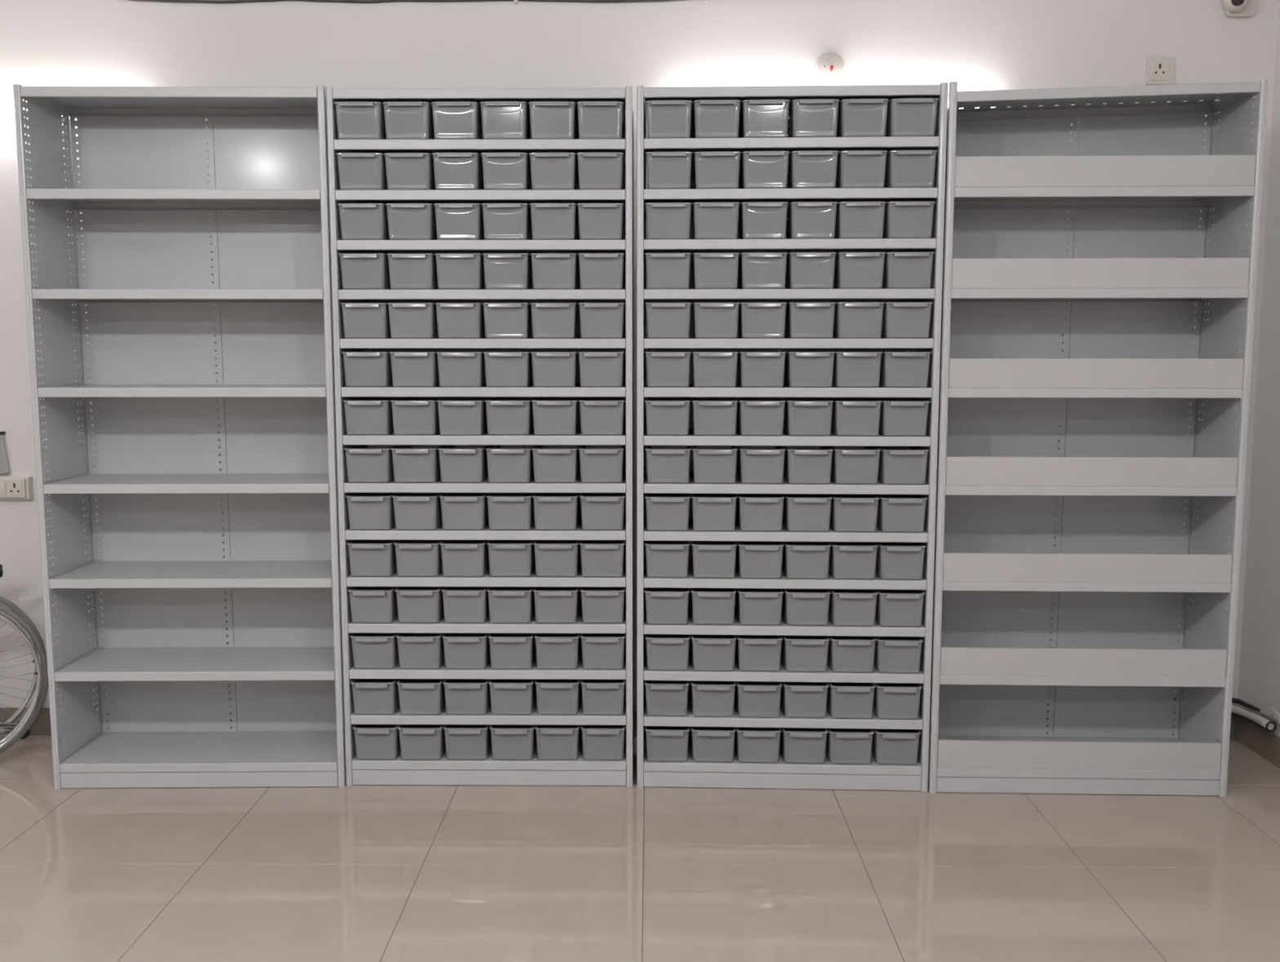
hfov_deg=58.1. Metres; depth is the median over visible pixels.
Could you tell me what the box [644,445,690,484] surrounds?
storage bin
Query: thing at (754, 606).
storage bin
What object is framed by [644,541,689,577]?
storage bin
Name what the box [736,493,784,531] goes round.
storage bin
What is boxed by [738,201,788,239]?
storage bin
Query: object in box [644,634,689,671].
storage bin
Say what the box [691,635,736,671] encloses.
storage bin
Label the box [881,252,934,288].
storage bin
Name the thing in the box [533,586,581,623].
storage bin
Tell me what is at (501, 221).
storage bin
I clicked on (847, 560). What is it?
storage bin
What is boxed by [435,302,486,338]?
storage bin
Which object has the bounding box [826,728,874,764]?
storage bin
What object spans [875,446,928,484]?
storage bin
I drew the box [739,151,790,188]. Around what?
storage bin
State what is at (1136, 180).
shelving unit
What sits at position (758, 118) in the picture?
storage bin
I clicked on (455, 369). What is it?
storage bin
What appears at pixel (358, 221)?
storage bin
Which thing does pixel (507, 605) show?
storage bin
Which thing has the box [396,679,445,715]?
storage bin
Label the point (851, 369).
storage bin
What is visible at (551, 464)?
storage bin
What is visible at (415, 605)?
storage bin
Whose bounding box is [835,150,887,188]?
storage bin
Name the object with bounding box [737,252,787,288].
storage bin
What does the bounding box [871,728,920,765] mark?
storage bin
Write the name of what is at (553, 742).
storage bin
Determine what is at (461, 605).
storage bin
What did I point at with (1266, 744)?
baseboard
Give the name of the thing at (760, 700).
storage bin
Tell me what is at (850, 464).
storage bin
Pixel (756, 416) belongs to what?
storage bin
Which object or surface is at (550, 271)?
storage bin
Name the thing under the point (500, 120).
storage bin
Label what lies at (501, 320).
storage bin
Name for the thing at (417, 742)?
storage bin
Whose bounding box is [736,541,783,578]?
storage bin
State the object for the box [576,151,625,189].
storage bin
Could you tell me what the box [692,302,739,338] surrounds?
storage bin
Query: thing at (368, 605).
storage bin
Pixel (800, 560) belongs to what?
storage bin
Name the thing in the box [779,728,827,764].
storage bin
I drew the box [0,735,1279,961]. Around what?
floor
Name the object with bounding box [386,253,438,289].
storage bin
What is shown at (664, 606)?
storage bin
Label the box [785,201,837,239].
storage bin
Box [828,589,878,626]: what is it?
storage bin
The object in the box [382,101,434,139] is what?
storage bin
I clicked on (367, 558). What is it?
storage bin
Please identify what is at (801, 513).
storage bin
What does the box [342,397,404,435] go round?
storage bin
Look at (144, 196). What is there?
shelving unit
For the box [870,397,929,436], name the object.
storage bin
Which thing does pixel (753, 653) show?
storage bin
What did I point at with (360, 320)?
storage bin
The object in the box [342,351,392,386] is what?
storage bin
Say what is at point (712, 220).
storage bin
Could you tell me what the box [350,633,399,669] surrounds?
storage bin
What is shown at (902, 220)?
storage bin
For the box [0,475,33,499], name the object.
switchboard
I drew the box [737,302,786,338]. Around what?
storage bin
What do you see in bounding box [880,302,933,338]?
storage bin
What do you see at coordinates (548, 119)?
storage bin
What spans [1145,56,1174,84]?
wall socket
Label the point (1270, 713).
pipe
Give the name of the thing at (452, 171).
storage bin
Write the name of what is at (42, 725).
baseboard
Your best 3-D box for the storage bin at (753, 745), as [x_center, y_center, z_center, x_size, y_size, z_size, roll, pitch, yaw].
[0.384,0.836,3.805,0.143,0.109,0.293,0,6,2]
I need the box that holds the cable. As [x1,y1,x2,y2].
[130,0,707,4]
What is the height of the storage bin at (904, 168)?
0.109 m
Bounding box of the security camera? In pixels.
[1222,0,1257,17]
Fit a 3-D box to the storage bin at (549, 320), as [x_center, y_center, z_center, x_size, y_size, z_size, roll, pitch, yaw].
[-0.266,-0.508,3.678,0.142,0.109,0.293,0,6,1]
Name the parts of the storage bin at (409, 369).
handle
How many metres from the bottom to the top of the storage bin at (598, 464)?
0.109 m
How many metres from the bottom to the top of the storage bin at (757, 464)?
0.109 m
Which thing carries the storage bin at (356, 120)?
on the shelving unit at (398, 771)
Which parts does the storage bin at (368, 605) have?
handle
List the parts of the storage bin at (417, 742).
handle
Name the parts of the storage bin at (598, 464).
handle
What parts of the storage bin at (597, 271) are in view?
handle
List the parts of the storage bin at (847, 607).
handle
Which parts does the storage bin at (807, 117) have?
handle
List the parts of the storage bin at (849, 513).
handle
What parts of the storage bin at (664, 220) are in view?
handle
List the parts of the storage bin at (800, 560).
handle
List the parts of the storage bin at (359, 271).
handle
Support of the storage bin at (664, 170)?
on the shelving unit at (781, 775)
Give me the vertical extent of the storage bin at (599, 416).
0.109 m
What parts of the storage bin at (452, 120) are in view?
handle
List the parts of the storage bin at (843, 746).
handle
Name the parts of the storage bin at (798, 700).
handle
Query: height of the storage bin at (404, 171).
0.109 m
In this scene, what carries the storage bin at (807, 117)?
on the shelving unit at (781, 775)
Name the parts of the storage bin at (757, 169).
handle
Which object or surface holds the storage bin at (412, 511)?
on the shelving unit at (398, 771)
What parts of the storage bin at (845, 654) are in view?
handle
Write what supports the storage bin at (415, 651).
on the shelving unit at (398, 771)
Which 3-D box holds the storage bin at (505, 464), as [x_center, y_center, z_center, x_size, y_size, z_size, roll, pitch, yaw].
[-0.410,-0.061,3.731,0.142,0.109,0.293,0,6,1]
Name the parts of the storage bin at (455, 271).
handle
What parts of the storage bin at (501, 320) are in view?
handle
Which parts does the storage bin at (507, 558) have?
handle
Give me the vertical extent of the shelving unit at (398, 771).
2.187 m
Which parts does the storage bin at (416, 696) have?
handle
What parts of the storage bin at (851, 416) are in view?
handle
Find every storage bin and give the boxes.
[333,101,386,139]
[335,152,387,190]
[337,203,389,239]
[338,253,391,289]
[340,302,391,338]
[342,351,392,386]
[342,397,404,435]
[343,444,399,483]
[346,493,397,530]
[346,540,397,577]
[347,586,398,623]
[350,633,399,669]
[350,679,399,715]
[352,724,400,759]
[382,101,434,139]
[383,152,435,190]
[385,203,437,239]
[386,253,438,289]
[386,302,439,338]
[389,351,439,386]
[390,397,448,435]
[391,444,444,483]
[391,493,444,530]
[393,540,443,577]
[395,586,444,623]
[395,633,444,669]
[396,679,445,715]
[397,724,445,759]
[431,101,483,139]
[431,152,484,190]
[433,203,484,239]
[434,253,485,289]
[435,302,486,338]
[435,351,486,386]
[436,397,493,435]
[437,445,489,483]
[439,493,489,530]
[440,540,489,577]
[441,586,489,623]
[442,633,490,669]
[443,679,490,715]
[443,724,491,759]
[480,101,531,139]
[480,152,532,190]
[481,203,533,239]
[482,253,533,289]
[482,302,533,338]
[483,351,533,386]
[484,397,537,435]
[485,445,535,483]
[486,493,534,530]
[487,540,535,577]
[487,586,535,623]
[488,633,536,669]
[488,680,536,715]
[489,724,536,760]
[528,101,578,138]
[528,152,579,189]
[529,203,579,239]
[529,302,580,338]
[530,253,580,289]
[530,351,579,386]
[531,397,582,435]
[531,445,580,483]
[532,493,581,530]
[533,540,581,577]
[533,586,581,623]
[534,633,582,669]
[534,680,582,715]
[534,725,582,759]
[576,101,625,138]
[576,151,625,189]
[577,203,625,239]
[577,253,625,289]
[577,302,625,338]
[577,351,625,386]
[578,397,625,435]
[578,445,624,483]
[579,490,626,530]
[579,537,626,577]
[580,585,626,623]
[580,633,626,669]
[580,680,625,715]
[581,725,625,760]
[644,99,692,138]
[644,202,692,239]
[644,253,691,288]
[644,302,691,338]
[644,351,691,387]
[644,397,690,435]
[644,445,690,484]
[644,493,690,531]
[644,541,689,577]
[644,587,689,625]
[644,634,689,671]
[644,680,688,716]
[644,726,689,762]
[645,151,692,189]
[690,588,736,625]
[690,681,735,717]
[691,351,738,387]
[691,493,737,531]
[691,541,737,578]
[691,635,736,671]
[691,727,735,762]
[692,202,740,239]
[692,253,739,288]
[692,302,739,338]
[692,397,737,435]
[692,445,737,484]
[693,99,741,137]
[693,151,741,189]
[734,681,782,718]
[734,727,781,763]
[735,588,783,625]
[735,635,782,671]
[736,397,786,435]
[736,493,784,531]
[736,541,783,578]
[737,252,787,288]
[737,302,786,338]
[737,351,786,387]
[737,445,786,484]
[738,99,790,137]
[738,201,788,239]
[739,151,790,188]
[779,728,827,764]
[780,397,833,435]
[780,682,828,718]
[781,635,830,672]
[782,445,833,484]
[782,493,832,532]
[782,542,831,579]
[782,589,831,626]
[783,351,835,387]
[784,252,836,288]
[784,302,835,338]
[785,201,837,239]
[786,98,839,137]
[786,150,839,188]
[825,397,882,436]
[826,682,875,719]
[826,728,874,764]
[827,636,876,672]
[828,542,878,579]
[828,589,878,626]
[829,446,880,484]
[829,494,879,532]
[831,302,884,338]
[831,351,882,387]
[832,252,885,288]
[834,201,886,239]
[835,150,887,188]
[836,98,888,137]
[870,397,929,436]
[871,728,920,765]
[872,683,921,719]
[873,636,923,673]
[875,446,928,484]
[875,494,927,533]
[875,542,925,580]
[875,590,924,626]
[879,351,931,387]
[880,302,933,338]
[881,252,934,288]
[882,201,935,238]
[884,97,938,137]
[884,150,937,187]
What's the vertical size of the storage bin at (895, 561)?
0.109 m
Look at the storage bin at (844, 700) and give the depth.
3.65 m
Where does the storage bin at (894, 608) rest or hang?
on the shelving unit at (781, 775)
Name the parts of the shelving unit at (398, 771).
post, panel, panel, shelf, shelf, shelf, shelf, shelf, shelf, shelf, shelf, shelf, shelf, shelf, shelf, shelf, shelf, shelf, panel, post, post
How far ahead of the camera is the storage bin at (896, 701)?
3.65 m
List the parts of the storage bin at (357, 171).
handle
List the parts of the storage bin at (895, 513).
handle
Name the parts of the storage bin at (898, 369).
handle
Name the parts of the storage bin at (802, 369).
handle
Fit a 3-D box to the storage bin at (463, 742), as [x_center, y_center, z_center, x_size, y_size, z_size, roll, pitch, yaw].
[-0.559,0.833,3.832,0.143,0.109,0.293,0,6,1]
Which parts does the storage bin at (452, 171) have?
handle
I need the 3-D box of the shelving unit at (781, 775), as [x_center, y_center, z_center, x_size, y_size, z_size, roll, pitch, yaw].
[0.459,-0.117,3.721,0.926,2.187,0.320,0,6,2]
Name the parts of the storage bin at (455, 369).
handle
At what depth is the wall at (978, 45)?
3.93 m
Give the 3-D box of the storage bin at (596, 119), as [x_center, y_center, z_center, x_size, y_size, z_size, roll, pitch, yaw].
[-0.120,-1.105,3.611,0.142,0.109,0.293,0,6,0]
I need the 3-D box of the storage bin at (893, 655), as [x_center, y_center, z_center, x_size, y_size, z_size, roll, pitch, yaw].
[0.823,0.540,3.753,0.142,0.109,0.293,0,6,2]
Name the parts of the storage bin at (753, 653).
handle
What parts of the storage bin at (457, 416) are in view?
handle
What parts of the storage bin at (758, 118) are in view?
handle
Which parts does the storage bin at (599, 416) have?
handle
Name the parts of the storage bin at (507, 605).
handle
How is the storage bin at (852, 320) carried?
on the shelving unit at (781, 775)
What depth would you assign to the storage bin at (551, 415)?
3.59 m
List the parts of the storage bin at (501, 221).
handle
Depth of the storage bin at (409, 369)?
3.58 m
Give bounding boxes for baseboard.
[0,707,1235,738]
[1233,715,1279,768]
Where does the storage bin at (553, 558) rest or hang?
on the shelving unit at (398, 771)
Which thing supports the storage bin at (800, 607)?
on the shelving unit at (781, 775)
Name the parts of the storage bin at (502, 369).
handle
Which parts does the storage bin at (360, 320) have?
handle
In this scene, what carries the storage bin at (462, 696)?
on the shelving unit at (398, 771)
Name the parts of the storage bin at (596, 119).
handle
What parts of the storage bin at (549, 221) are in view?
handle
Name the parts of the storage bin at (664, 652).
handle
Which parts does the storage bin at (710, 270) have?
handle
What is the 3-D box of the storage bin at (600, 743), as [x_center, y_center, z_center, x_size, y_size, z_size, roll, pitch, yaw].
[-0.117,0.833,3.829,0.143,0.109,0.293,0,6,0]
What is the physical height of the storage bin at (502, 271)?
0.109 m
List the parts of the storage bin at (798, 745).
handle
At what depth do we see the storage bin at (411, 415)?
3.59 m
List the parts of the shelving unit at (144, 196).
post, panel, post, panel, shelf, shelf, shelf, shelf, shelf, shelf, shelf, shelf, panel, post, panel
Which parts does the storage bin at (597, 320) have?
handle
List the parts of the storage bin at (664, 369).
handle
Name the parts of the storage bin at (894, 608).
handle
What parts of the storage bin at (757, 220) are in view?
handle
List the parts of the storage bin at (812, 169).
handle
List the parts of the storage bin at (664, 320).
handle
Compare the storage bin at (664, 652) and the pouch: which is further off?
the pouch
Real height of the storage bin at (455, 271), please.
0.109 m
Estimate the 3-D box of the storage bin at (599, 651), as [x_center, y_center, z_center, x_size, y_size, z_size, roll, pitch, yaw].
[-0.117,0.535,3.796,0.142,0.109,0.293,0,6,1]
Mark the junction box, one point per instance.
(829, 68)
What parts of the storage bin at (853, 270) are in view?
handle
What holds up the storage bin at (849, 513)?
on the shelving unit at (781, 775)
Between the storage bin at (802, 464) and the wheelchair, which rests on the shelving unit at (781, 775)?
the storage bin at (802, 464)
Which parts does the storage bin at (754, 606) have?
handle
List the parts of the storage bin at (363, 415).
handle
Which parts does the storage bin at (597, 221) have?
handle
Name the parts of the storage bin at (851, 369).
handle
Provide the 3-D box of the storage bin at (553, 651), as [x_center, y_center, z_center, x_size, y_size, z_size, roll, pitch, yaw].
[-0.264,0.535,3.796,0.143,0.109,0.293,0,6,1]
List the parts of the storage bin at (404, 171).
handle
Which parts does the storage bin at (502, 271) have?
handle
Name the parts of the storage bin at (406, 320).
handle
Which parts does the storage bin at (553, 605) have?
handle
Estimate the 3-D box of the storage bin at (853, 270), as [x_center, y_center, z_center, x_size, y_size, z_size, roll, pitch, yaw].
[0.678,-0.653,3.624,0.142,0.109,0.293,0,6,2]
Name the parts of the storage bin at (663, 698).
handle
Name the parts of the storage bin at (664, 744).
handle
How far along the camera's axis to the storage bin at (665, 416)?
3.57 m
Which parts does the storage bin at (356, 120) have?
handle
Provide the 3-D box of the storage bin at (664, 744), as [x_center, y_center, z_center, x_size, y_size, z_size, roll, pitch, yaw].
[0.092,0.835,3.815,0.142,0.109,0.293,0,6,2]
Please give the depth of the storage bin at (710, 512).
3.60 m
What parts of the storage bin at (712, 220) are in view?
handle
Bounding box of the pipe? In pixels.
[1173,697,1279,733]
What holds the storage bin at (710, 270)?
on the shelving unit at (781, 775)
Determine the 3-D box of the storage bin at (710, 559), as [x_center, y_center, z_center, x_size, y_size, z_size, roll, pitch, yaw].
[0.237,0.239,3.743,0.142,0.109,0.293,0,6,2]
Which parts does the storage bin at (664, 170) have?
handle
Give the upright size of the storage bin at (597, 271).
0.109 m
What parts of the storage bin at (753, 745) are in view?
handle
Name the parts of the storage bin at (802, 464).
handle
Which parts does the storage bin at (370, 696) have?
handle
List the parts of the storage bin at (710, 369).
handle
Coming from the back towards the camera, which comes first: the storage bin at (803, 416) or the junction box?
the junction box
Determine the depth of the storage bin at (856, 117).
3.45 m
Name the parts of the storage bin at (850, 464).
handle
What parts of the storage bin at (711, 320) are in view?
handle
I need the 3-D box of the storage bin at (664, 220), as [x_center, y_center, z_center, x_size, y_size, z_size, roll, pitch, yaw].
[0.091,-0.805,3.634,0.143,0.109,0.293,0,6,2]
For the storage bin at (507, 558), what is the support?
on the shelving unit at (398, 771)
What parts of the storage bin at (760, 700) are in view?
handle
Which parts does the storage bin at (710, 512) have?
handle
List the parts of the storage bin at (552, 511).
handle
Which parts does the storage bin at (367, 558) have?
handle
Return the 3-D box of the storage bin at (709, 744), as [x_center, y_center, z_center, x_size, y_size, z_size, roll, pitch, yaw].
[0.240,0.835,3.810,0.142,0.109,0.293,0,6,2]
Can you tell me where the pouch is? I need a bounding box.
[0,431,8,475]
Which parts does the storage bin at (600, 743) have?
handle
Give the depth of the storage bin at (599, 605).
3.66 m
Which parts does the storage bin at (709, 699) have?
handle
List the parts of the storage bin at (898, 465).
handle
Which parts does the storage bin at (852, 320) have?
handle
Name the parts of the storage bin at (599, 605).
handle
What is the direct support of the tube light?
attached to the wall at (978, 45)
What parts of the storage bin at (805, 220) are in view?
handle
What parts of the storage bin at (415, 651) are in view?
handle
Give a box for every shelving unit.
[13,84,353,790]
[325,85,634,786]
[636,82,947,792]
[922,79,1268,797]
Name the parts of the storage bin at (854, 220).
handle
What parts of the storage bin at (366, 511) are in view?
handle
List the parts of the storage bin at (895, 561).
handle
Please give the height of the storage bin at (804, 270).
0.109 m
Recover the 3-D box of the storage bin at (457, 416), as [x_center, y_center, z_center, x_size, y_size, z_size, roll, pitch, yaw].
[-0.559,-0.209,3.703,0.142,0.109,0.293,0,6,0]
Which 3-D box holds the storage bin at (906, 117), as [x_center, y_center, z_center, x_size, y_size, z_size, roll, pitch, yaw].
[0.825,-1.100,3.569,0.142,0.109,0.293,0,6,2]
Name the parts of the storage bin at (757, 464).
handle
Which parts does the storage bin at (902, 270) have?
handle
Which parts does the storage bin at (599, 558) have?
handle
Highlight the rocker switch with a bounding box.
[0,481,6,496]
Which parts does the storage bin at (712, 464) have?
handle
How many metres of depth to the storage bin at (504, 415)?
3.59 m
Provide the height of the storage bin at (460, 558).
0.109 m
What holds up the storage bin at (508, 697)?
on the shelving unit at (398, 771)
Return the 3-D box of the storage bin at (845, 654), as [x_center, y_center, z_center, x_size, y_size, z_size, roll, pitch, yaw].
[0.679,0.539,3.761,0.142,0.109,0.293,0,6,2]
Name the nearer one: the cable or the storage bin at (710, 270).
the storage bin at (710, 270)
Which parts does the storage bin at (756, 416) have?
handle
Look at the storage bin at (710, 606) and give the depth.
3.64 m
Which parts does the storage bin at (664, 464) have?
handle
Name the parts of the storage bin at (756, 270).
handle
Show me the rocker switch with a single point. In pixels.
(2, 484)
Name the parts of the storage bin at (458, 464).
handle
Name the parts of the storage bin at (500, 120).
handle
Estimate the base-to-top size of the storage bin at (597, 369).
0.109 m
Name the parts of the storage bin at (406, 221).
handle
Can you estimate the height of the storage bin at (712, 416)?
0.109 m
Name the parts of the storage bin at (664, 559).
handle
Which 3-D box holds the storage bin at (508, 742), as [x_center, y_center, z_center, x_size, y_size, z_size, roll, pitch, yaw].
[-0.411,0.833,3.830,0.143,0.109,0.293,0,6,1]
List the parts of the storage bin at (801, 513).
handle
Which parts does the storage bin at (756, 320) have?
handle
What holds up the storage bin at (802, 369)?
on the shelving unit at (781, 775)
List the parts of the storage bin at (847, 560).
handle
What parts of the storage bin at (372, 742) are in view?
handle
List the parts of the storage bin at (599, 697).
handle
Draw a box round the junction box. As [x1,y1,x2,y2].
[814,52,844,84]
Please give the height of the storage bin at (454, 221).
0.109 m
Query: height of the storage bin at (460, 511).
0.109 m
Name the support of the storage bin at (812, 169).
on the shelving unit at (781, 775)
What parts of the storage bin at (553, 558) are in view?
handle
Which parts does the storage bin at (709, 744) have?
handle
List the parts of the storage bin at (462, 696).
handle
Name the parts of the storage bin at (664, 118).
handle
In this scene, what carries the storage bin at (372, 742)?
on the shelving unit at (398, 771)
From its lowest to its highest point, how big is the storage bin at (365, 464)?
0.109 m
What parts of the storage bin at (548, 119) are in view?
handle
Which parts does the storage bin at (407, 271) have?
handle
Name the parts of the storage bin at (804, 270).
handle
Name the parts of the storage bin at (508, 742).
handle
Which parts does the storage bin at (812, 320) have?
handle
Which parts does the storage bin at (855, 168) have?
handle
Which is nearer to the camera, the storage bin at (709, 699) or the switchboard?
the storage bin at (709, 699)
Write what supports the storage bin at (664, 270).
on the shelving unit at (781, 775)
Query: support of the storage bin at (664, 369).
on the shelving unit at (781, 775)
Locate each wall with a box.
[0,0,1279,709]
[1237,0,1279,737]
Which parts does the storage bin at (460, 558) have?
handle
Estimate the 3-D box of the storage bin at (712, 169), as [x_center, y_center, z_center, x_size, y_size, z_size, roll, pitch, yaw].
[0.239,-0.954,3.611,0.143,0.109,0.293,0,6,2]
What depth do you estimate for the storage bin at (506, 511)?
3.62 m
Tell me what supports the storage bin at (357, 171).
on the shelving unit at (398, 771)
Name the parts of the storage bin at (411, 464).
handle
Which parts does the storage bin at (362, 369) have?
handle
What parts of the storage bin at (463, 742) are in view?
handle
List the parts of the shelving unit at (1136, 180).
panel, post, panel, shelf, shelf, shelf, shelf, shelf, shelf, shelf, shelf, panel, post, panel, post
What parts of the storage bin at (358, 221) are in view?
handle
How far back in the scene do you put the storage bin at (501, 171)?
3.50 m
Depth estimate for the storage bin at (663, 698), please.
3.68 m
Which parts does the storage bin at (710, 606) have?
handle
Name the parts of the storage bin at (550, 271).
handle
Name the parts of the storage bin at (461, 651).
handle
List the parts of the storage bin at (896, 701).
handle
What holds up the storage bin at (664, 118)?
on the shelving unit at (781, 775)
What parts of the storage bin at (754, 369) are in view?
handle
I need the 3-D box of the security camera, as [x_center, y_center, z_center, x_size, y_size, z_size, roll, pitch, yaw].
[2.011,-1.612,3.849,0.125,0.100,0.093,0,6,0]
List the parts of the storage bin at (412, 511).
handle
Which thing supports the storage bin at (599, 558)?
on the shelving unit at (398, 771)
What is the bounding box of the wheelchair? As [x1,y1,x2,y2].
[0,564,48,754]
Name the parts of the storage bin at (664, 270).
handle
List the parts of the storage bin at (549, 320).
handle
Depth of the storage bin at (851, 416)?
3.55 m
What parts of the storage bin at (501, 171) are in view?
handle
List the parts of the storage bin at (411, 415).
handle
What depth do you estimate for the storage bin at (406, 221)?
3.52 m
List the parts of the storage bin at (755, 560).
handle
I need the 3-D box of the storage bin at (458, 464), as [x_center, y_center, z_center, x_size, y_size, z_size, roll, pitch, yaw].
[-0.559,-0.061,3.731,0.143,0.109,0.293,0,6,1]
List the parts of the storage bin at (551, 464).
handle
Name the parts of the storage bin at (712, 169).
handle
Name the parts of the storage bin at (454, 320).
handle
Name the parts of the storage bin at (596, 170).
handle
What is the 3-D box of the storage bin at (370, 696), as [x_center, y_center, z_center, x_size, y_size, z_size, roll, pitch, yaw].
[-0.854,0.684,3.817,0.142,0.109,0.293,0,6,0]
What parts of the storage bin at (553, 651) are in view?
handle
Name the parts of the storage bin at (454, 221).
handle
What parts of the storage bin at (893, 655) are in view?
handle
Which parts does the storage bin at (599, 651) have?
handle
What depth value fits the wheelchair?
3.94 m
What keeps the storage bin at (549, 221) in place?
on the shelving unit at (398, 771)
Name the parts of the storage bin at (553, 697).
handle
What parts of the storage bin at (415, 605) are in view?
handle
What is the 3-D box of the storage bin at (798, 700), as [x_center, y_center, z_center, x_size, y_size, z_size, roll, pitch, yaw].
[0.532,0.688,3.782,0.142,0.109,0.293,0,6,2]
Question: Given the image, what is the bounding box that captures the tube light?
[0,108,24,116]
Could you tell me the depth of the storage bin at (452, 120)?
3.49 m
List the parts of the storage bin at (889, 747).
handle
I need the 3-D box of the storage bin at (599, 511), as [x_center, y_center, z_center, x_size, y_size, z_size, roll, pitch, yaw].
[-0.117,0.088,3.746,0.142,0.109,0.293,0,6,0]
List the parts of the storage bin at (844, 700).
handle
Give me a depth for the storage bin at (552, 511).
3.62 m
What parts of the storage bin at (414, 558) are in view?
handle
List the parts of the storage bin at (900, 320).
handle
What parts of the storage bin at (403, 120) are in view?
handle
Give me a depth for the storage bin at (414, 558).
3.64 m
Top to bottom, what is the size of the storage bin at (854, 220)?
0.109 m
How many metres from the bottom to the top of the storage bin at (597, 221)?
0.109 m
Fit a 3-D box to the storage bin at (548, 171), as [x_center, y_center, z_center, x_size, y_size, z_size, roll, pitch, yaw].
[-0.265,-0.956,3.628,0.142,0.109,0.293,0,6,0]
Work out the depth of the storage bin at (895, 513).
3.58 m
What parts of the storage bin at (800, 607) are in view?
handle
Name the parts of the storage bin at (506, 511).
handle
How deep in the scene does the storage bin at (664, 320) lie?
3.54 m
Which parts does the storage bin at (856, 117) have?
handle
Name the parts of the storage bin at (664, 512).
handle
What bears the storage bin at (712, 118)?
on the shelving unit at (781, 775)
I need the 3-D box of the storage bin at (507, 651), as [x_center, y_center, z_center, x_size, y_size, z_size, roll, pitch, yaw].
[-0.412,0.535,3.797,0.142,0.109,0.293,0,6,0]
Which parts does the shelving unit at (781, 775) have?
post, panel, post, panel, shelf, shelf, shelf, shelf, shelf, shelf, shelf, shelf, shelf, shelf, shelf, shelf, shelf, shelf, shelf, panel, panel, post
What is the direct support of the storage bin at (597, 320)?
on the shelving unit at (398, 771)
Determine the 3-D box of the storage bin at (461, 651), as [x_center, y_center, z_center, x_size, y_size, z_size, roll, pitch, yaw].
[-0.557,0.535,3.799,0.143,0.109,0.293,0,6,1]
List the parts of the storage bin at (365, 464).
handle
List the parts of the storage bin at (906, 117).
handle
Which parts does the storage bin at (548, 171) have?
handle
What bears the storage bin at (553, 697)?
on the shelving unit at (398, 771)
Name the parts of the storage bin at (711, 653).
handle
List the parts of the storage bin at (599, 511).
handle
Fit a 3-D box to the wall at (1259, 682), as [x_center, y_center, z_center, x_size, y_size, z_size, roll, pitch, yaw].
[2.188,-0.066,0.299,0.120,3.050,7.492,0,6,0]
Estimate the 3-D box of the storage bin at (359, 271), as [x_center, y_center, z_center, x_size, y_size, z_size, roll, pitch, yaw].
[-0.853,-0.658,3.667,0.142,0.109,0.293,0,6,1]
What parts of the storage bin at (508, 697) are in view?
handle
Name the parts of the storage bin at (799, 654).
handle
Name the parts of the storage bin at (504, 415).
handle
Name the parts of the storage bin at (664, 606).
handle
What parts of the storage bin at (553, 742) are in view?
handle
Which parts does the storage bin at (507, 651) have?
handle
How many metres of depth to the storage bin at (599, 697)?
3.69 m
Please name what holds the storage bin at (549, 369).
on the shelving unit at (398, 771)
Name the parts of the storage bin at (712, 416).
handle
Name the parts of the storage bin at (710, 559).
handle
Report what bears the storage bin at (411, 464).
on the shelving unit at (398, 771)
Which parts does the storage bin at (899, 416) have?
handle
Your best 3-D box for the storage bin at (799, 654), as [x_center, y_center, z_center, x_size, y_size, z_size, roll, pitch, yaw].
[0.532,0.538,3.766,0.142,0.109,0.293,0,6,2]
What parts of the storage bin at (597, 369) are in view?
handle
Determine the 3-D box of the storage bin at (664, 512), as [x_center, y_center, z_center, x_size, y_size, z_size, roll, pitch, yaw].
[0.092,0.089,3.732,0.142,0.109,0.293,0,6,3]
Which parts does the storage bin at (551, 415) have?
handle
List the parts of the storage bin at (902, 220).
handle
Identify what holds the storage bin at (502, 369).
on the shelving unit at (398, 771)
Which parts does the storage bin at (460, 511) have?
handle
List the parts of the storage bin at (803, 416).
handle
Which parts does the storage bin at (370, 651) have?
handle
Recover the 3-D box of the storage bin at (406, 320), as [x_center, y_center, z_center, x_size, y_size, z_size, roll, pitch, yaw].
[-0.707,-0.508,3.679,0.142,0.109,0.293,0,6,0]
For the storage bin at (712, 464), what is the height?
0.109 m
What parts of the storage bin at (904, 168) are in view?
handle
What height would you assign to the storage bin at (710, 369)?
0.109 m
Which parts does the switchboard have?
plate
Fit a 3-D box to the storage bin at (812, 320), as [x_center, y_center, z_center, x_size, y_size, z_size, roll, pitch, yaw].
[0.533,-0.505,3.647,0.142,0.109,0.293,0,6,3]
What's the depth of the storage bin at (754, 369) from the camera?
3.55 m
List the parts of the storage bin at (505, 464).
handle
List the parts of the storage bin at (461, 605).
handle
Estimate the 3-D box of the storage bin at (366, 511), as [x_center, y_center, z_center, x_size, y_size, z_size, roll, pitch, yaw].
[-0.852,0.087,3.751,0.142,0.109,0.293,0,6,1]
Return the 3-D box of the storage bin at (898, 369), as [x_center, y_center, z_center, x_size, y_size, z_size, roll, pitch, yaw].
[0.823,-0.355,3.654,0.143,0.109,0.293,0,6,2]
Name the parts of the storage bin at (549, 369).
handle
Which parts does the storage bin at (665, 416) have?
handle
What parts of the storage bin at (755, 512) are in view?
handle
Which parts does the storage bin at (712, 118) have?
handle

